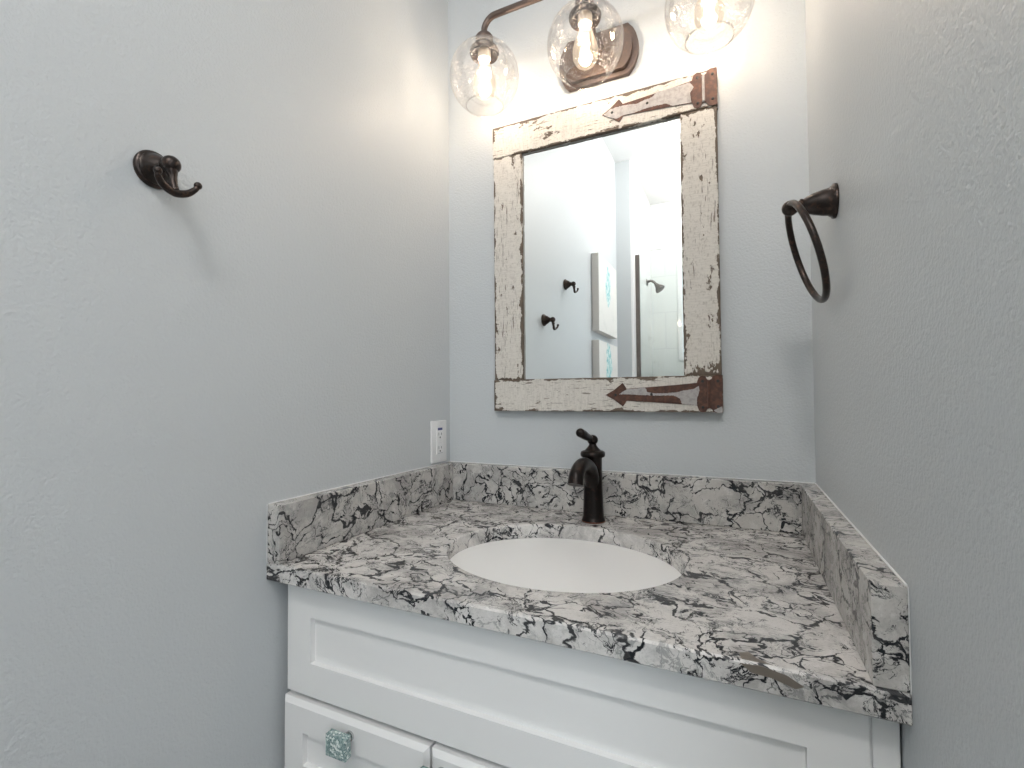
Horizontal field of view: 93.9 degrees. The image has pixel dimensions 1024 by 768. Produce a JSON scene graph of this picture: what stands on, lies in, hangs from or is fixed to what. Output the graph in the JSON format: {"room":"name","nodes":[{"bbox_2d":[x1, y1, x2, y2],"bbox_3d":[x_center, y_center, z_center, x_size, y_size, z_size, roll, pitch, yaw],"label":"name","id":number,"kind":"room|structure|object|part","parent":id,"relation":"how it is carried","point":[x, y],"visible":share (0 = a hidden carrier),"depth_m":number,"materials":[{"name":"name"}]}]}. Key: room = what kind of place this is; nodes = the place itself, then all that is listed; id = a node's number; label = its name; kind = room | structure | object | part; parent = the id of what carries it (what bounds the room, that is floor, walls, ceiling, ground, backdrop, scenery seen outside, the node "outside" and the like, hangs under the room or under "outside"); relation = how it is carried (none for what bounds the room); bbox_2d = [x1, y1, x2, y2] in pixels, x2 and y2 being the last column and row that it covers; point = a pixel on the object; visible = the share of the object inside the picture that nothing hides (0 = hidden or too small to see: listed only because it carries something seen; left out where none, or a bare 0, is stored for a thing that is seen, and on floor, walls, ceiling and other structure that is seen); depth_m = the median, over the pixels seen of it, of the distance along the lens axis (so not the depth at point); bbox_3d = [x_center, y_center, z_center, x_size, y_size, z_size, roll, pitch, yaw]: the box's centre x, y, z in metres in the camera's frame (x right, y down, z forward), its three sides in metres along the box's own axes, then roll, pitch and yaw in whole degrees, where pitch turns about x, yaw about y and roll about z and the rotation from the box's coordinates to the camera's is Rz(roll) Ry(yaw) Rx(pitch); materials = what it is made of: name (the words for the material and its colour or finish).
{"room":"bathroom","nodes":[
{"label":"bathroom","id":0,"kind":"room"},
{"bbox_2d":[0,0,449,767],"bbox_3d":[-0.672,-0.226,0.455,0.100,2.800,2.300,-1,-2,25],"label":"wall","id":1,"kind":"structure","parent":0,"point":[173,370],"depth_m":0.72,"materials":[{"name":"grey paint"}]},
{"bbox_2d":[133,150,201,197],"bbox_3d":[-0.483,-0.295,0.670,0.062,0.073,0.063,-1,-2,25],"label":"robe hook","id":2,"kind":"object","parent":1,"relation":"attached to","point":[156,171],"visible":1,"depth_m":0.66,"materials":[{"name":"brown metal"}]},
{"bbox_3d":[-0.473,-0.291,0.664,0.024,0.050,0.024,-1,-2,25],"label":"post","id":3,"kind":"part","parent":2,"relation":"part of","materials":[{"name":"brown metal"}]},
{"bbox_2d":[430,420,445,463],"bbox_3d":[-0.201,0.158,1.317,0.009,0.114,0.072,-1,-2,25],"label":"power outlet","id":4,"kind":"object","parent":1,"relation":"attached to","point":[437,428],"visible":1,"depth_m":1.31,"materials":[{"name":"white plastic"}]},
{"bbox_2d":[436,429,442,453],"bbox_3d":[-0.199,0.158,1.316,0.002,0.067,0.033,-1,-2,25],"label":"receptacle","id":5,"kind":"object","parent":4,"relation":"attached to","point":[439,432],"depth_m":1.31,"materials":[{"name":"white plastic"}]},
{"bbox_2d":[448,0,815,482],"bbox_3d":[0.245,-0.213,1.240,0.894,2.800,0.100,-1,-2,25],"label":"wall","id":6,"kind":"structure","parent":0,"point":[765,430],"depth_m":1.10,"materials":[{"name":"grey paint"}]},
{"bbox_2d":[452,0,542,102],"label":"vanity light","id":7,"kind":"object","parent":6,"relation":"attached to","point":[483,51],"depth_m":1.20,"materials":[{"name":"brown metal"}]},
{"bbox_2d":[478,46,490,63],"bbox_3d":[-0.070,-0.835,1.214,0.033,0.025,0.033,-1,-2,25],"label":"socket","id":8,"kind":"object","parent":7,"relation":"attached to","point":[483,56],"depth_m":1.20,"materials":[{"name":"beige"}]},
{"bbox_3d":[-0.070,-0.782,1.212,0.176,0.160,0.176,-1,-2,25],"label":"lamp shade","id":9,"kind":"part","parent":7,"relation":"part of","materials":[{"name":"clear glass"}]},
{"bbox_2d":[552,0,638,92],"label":"vanity light","id":10,"kind":"object","parent":6,"relation":"attached to","point":[593,58],"depth_m":1.17,"materials":[{"name":"brown metal"}]},
{"bbox_2d":[578,10,591,29],"bbox_3d":[0.168,-0.840,1.102,0.033,0.025,0.033,-1,-2,25],"label":"socket","id":11,"kind":"object","parent":10,"relation":"attached to","point":[587,19],"depth_m":1.09,"materials":[{"name":"beige"}]},
{"bbox_3d":[0.169,-0.786,1.101,0.176,0.160,0.176,-1,-2,25],"label":"lamp shade","id":12,"kind":"part","parent":10,"relation":"part of","materials":[{"name":"clear glass"}]},
{"bbox_3d":[0.186,-0.877,1.142,0.040,0.134,0.112,-1,-2,25],"label":"arm","id":13,"kind":"part","parent":10,"relation":"part of","materials":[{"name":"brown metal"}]},
{"bbox_3d":[0.211,-0.819,1.194,0.176,0.104,0.011,-1,-2,25],"label":"raised plate","id":14,"kind":"part","parent":10,"relation":"part of","materials":[{"name":"brown metal"}]},
{"bbox_3d":[0.407,-0.791,0.989,0.176,0.160,0.176,-1,-2,25],"label":"lamp shade","id":15,"kind":"part","parent":10,"relation":"part of","materials":[{"name":"clear glass"}]},
{"bbox_2d":[493,67,723,412],"bbox_3d":[0.209,-0.317,1.186,0.564,0.771,0.032,-1,-2,25],"label":"wall mirror","id":16,"kind":"object","parent":6,"relation":"attached to","point":[607,248],"visible":1,"depth_m":1.17,"materials":[{"name":"white mirror"}]},
{"bbox_2d":[523,117,683,378],"bbox_3d":[0.212,-0.316,1.188,0.398,0.600,0.004,-1,-2,25],"label":"mirror glass","id":17,"kind":"object","parent":16,"relation":"on","point":[603,207],"depth_m":1.18,"materials":[{"name":"white"}]},
{"bbox_2d":[805,0,1023,767],"bbox_3d":[1.175,-0.244,0.280,1.606,2.800,1.050,-1,-2,25],"label":"wall","id":18,"kind":"structure","parent":0,"point":[915,108],"depth_m":0.39,"materials":[{"name":"grey paint"}]},
{"bbox_2d":[781,183,838,302],"bbox_3d":[0.474,-0.221,0.764,0.075,0.185,0.171,-1,-2,25],"label":"towel ring","id":19,"kind":"object","parent":18,"relation":"hanging from","point":[825,202],"visible":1,"depth_m":0.74,"materials":[{"name":"brown metal"}]},
{"bbox_3d":[0.261,1.183,-0.559,2.600,0.080,3.290,-1,-2,25],"label":"floor","id":20,"kind":"structure","parent":0,"visible":0},
{"bbox_2d":[285,538,900,767],"bbox_3d":[0.108,0.760,0.894,0.882,0.840,0.595,-1,-2,25],"label":"vanity cabinet","id":21,"kind":"object","parent":20,"relation":"on","point":[370,685],"visible":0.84,"depth_m":0.70,"materials":[{"name":"white paint"}]},
{"bbox_3d":[-0.275,0.571,0.757,0.042,0.035,0.014,-1,-2,25],"label":"knob","id":22,"kind":"part","parent":21,"relation":"part of","materials":[{"name":"teal glass"}]},
{"bbox_3d":[-0.267,0.571,0.770,0.020,0.020,0.018,-1,-2,25],"label":"knob","id":23,"kind":"part","parent":21,"relation":"part of","materials":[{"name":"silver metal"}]},
{"bbox_3d":[-0.261,0.626,0.789,0.308,0.155,0.024,-1,-2,25],"label":"drawer","id":24,"kind":"part","parent":21,"relation":"part of","materials":[{"name":"white paint"}]},
{"bbox_3d":[0.129,0.799,0.603,0.542,0.516,0.024,-1,-2,25],"label":"door","id":25,"kind":"part","parent":21,"relation":"part of","materials":[{"name":"white paint"}]},
{"bbox_2d":[267,500,912,725],"bbox_3d":[0.102,0.325,0.913,0.894,0.030,0.592,-1,-2,25],"label":"countertop","id":26,"kind":"structure","parent":21,"relation":"on","point":[752,609],"depth_m":0.69,"materials":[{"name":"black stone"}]},
{"bbox_2d":[266,461,452,563],"bbox_3d":[-0.291,0.266,1.096,0.030,0.102,0.588,-1,-2,25],"label":"side splash","id":27,"kind":"object","parent":26,"relation":"on","point":[298,526],"visible":1,"depth_m":0.98,"materials":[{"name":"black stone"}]},
{"bbox_2d":[567,428,605,523],"bbox_3d":[0.163,0.205,1.049,0.057,0.216,0.167,-1,-2,25],"label":"faucet","id":28,"kind":"object","parent":26,"relation":"on","point":[586,471],"visible":1,"depth_m":1.07,"materials":[{"name":"brown metal"}]},
{"bbox_3d":[0.158,0.201,1.041,0.038,0.084,0.148,-1,-2,25],"label":"spout","id":29,"kind":"part","parent":28,"relation":"part of","materials":[{"name":"brown metal"}]},
{"bbox_3d":[0.170,0.119,1.077,0.025,0.042,0.082,-1,-2,33],"label":"handle","id":30,"kind":"part","parent":28,"relation":"part of","materials":[{"name":"brown metal"}]},
{"bbox_2d":[446,461,816,533],"bbox_3d":[0.221,0.264,1.169,0.894,0.102,0.030,-1,-2,25],"label":"back splash","id":31,"kind":"object","parent":26,"relation":"on","point":[756,504],"visible":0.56,"depth_m":1.10,"materials":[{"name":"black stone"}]},
{"bbox_2d":[801,483,911,694],"bbox_3d":[0.492,0.251,0.729,0.030,0.102,0.588,-1,-2,25],"label":"side splash","id":32,"kind":"object","parent":26,"relation":"on","point":[871,599],"visible":1,"depth_m":0.52,"materials":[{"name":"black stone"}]}
]}

